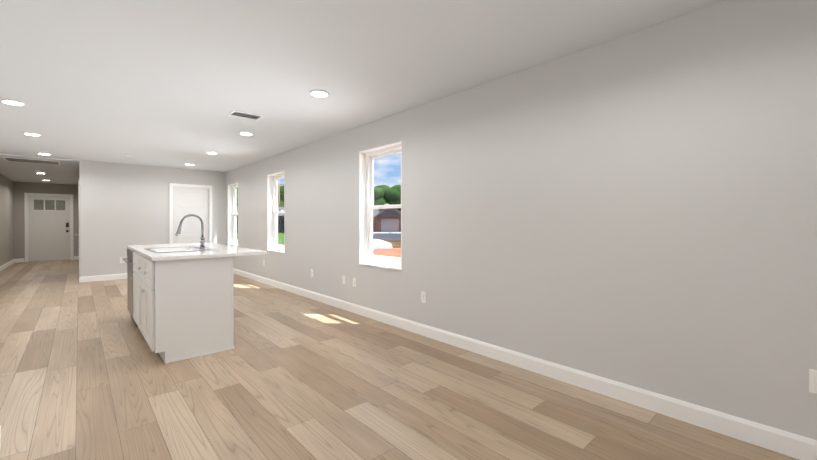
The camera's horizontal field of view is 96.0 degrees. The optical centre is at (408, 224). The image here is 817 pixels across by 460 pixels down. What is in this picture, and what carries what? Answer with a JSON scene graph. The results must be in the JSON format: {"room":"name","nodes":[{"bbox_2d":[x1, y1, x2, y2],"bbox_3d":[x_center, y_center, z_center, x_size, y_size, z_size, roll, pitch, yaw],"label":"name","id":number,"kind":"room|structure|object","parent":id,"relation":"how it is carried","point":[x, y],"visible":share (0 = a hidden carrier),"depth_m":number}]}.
{"room":"open-plan living room","nodes":[
{"label":"open-plan living room","id":0,"kind":"room"},
{"bbox_2d":[0,174,13,265],"bbox_3d":[-9.896,-0.075,8.717,0.200,2.460,6.400,0,0,-42],"label":"wall","id":1,"kind":"structure","parent":0,"point":[6,225],"depth_m":9.95},
{"bbox_2d":[0,256,816,459],"bbox_3d":[-4.191,1.113,5.644,4.190,0.118,18.200,0,0,-42],"label":"baseboard","id":2,"kind":"structure","parent":1,"relation":"attached to","point":[796,446],"depth_m":2.58},
{"bbox_2d":[13,182,78,261],"bbox_3d":[-11.417,-0.091,11.517,1.670,2.460,0.200,0,0,-42],"label":"wall","id":3,"kind":"structure","parent":0,"point":[20,189],"depth_m":11.18},
{"bbox_2d":[24,193,73,261],"bbox_3d":[-11.304,0.085,11.606,1.096,2.108,0.218,0,0,-42],"label":"door frame","id":4,"kind":"structure","parent":3,"relation":"attached to","point":[26,223],"depth_m":11.44},
{"bbox_2d":[28,195,70,260],"bbox_3d":[-11.264,0.116,11.562,0.946,2.021,0.118,0,0,-42],"label":"front door","id":5,"kind":"structure","parent":3,"relation":"in","point":[48,234],"depth_m":11.56},
{"bbox_2d":[79,160,225,276],"bbox_3d":[-5.619,-0.073,8.332,2.720,2.460,0.120,0,0,-42],"label":"wall","id":6,"kind":"structure","parent":0,"point":[122,206],"depth_m":7.87},
{"bbox_2d":[169,183,211,243],"bbox_3d":[-5.158,0.103,8.734,0.886,2.103,0.138,0,0,-42],"label":"door frame","id":7,"kind":"structure","parent":6,"relation":"attached to","point":[172,185],"depth_m":8.55},
{"bbox_2d":[173,187,208,243],"bbox_3d":[-5.120,0.137,8.691,0.736,2.020,0.106,0,0,-42],"label":"door","id":8,"kind":"structure","parent":6,"relation":"in","point":[187,201],"depth_m":8.70},
{"bbox_2d":[0,0,725,184],"bbox_3d":[-4.191,-1.333,5.630,4.590,0.150,18.600,0,0,-42],"label":"ceiling","id":9,"kind":"structure","parent":0,"point":[168,83],"depth_m":2.91},
{"bbox_2d":[0,99,25,105],"bbox_3d":[-4.124,-1.272,3.839,0.190,0.014,0.190,0,0,-42],"label":"recessed light","id":10,"kind":"object","parent":9,"relation":"in","point":[12,102],"visible":1,"depth_m":3.81},
{"bbox_2d":[2,157,59,164],"bbox_3d":[-7.499,-1.264,7.353,0.780,0.008,0.620,0,0,-42],"label":"ceiling vent","id":11,"kind":"object","parent":9,"relation":"in","point":[10,159],"visible":1,"depth_m":7.36},
{"bbox_2d":[23,132,40,135],"bbox_3d":[-5.330,-1.279,5.215,0.190,0.014,0.190,0,0,-42],"label":"recessed light","id":12,"kind":"object","parent":9,"relation":"in","point":[31,134],"visible":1,"depth_m":5.20},
{"bbox_2d":[239,132,252,135],"bbox_3d":[-2.286,-1.279,5.189,0.190,0.014,0.190,0,0,-42],"label":"recessed light","id":13,"kind":"object","parent":9,"relation":"in","point":[246,133],"visible":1,"depth_m":5.15},
{"bbox_2d":[228,110,263,120],"bbox_3d":[-1.902,-1.277,4.311,0.340,0.008,0.220,0,0,-42],"label":"ceiling vent","id":14,"kind":"object","parent":9,"relation":"in","point":[235,113],"visible":0.98,"depth_m":4.31},
{"bbox_2d":[309,90,328,96],"bbox_3d":[-0.867,-1.270,3.574,0.190,0.014,0.190,0,0,-42],"label":"recessed light","id":15,"kind":"object","parent":9,"relation":"in","point":[319,93],"visible":0.98,"depth_m":3.55},
{"bbox_2d":[0,259,798,459],"bbox_3d":[-4.191,1.202,5.644,4.590,0.060,18.600,0,0,-42],"label":"floor","id":16,"kind":"structure","parent":0,"point":[86,373],"depth_m":2.55},
{"bbox_2d":[122,246,234,363],"bbox_3d":[-2.622,0.738,4.055,0.704,0.885,2.118,0,0,-42],"label":"kitchen island","id":17,"kind":"object","parent":16,"relation":"on","point":[179,302],"depth_m":3.30},
{"bbox_2d":[130,242,265,261],"bbox_3d":[-2.493,0.282,4.173,0.955,0.034,2.160,0,0,-42],"label":"island countertop","id":18,"kind":"structure","parent":17,"relation":"on","point":[169,252],"depth_m":3.66},
{"bbox_2d":[226,0,816,439],"bbox_3d":[-0.462,-0.054,4.763,0.200,2.460,12.320,0,0,-42],"label":"wall","id":19,"kind":"structure","parent":0,"point":[638,208],"depth_m":2.50},
{"bbox_2d":[227,182,237,245],"bbox_3d":[-4.125,-0.239,8.830,0.199,1.474,0.770,0,0,-42],"label":"window","id":20,"kind":"structure","parent":19,"relation":"in","point":[232,236],"depth_m":9.09},
{"bbox_2d":[267,171,284,252],"bbox_3d":[-2.407,-0.229,6.912,0.199,1.474,0.800,0,0,-42],"label":"window","id":21,"kind":"structure","parent":19,"relation":"in","point":[272,203],"depth_m":7.18},
{"bbox_2d":[342,275,345,283],"bbox_3d":[-0.892,0.764,5.093,0.006,0.116,0.072,0,0,-42],"label":"electrical outlet","id":22,"kind":"object","parent":19,"relation":"attached to","point":[343,279],"visible":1,"depth_m":5.10},
{"bbox_2d":[358,141,401,270],"bbox_3d":[-0.296,-0.215,4.554,0.199,1.474,0.850,0,0,-42],"label":"window","id":23,"kind":"structure","parent":19,"relation":"in","point":[367,157],"depth_m":4.82},
{"bbox_2d":[421,291,425,302],"bbox_3d":[0.161,0.771,3.915,0.008,0.116,0.072,0,0,-42],"label":"electrical outlet","id":24,"kind":"object","parent":19,"relation":"attached to","point":[423,297],"visible":1,"depth_m":3.91},
{"bbox_2d":[809,369,816,393],"bbox_3d":[2.036,0.783,1.822,0.008,0.116,0.072,0,0,-42],"label":"electrical outlet","id":25,"kind":"object","parent":19,"relation":"attached to","point":[812,381],"visible":1,"depth_m":1.84},
{"bbox_3d":[-8.722,-0.082,9.849,0.120,2.460,6.280,0,0,-42],"label":"wall","id":26,"kind":"structure","parent":0,"visible":0},
{"bbox_2d":[75,179,79,273],"bbox_3d":[-7.238,0.103,8.037,0.088,2.110,0.940,0,0,-42],"label":"trim","id":27,"kind":"structure","parent":26,"relation":"attached to","point":[76,234],"depth_m":7.71},
{"label":"outside","id":28,"kind":"structure","parent":0,"visible":0},
{"bbox_2d":[48,233,283,260],"bbox_3d":[-12.731,1.089,89.146,400.000,0.001,450.000,0,0,-42],"label":"lawn","id":29,"kind":"structure","parent":28,"point":[280,239],"depth_m":39.04},
{"bbox_2d":[34,200,64,209],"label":"window","id":30,"kind":"structure","parent":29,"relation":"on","point":[48,203],"depth_m":16.40},
{"bbox_2d":[236,206,283,232],"bbox_3d":[-21.538,-0.759,59.098,11.880,4.230,9.000,0,0,-20],"label":"house","id":31,"kind":"structure","parent":29,"relation":"on","point":[280,222],"depth_m":55.64},
{"bbox_2d":[236,185,400,211],"bbox_3d":[13.767,-4.290,49.997,90.992,11.191,139.114,0,0,-42],"label":"trees","id":32,"kind":"object","parent":29,"relation":"on","point":[379,195],"depth_m":85.10},
{"bbox_2d":[373,205,400,231],"bbox_3d":[-7.438,-1.070,63.775,13.376,4.800,16.586,0,0,-42],"label":"house","id":33,"kind":"structure","parent":29,"relation":"on","point":[392,215],"depth_m":59.40},
{"bbox_2d":[373,248,400,257],"bbox_3d":[3.039,1.367,33.465,42.800,0.001,58.000,0,0,-42],"label":"dirt ground","id":34,"kind":"structure","parent":28,"point":[390,252],"depth_m":19.10},
{"bbox_2d":[373,227,400,249],"bbox_3d":[-0.465,1.132,27.180,8.000,1.840,12.471,0,0,-3],"label":"construction site","id":35,"kind":"object","parent":34,"relation":"on","point":[395,241],"depth_m":24.37}
]}

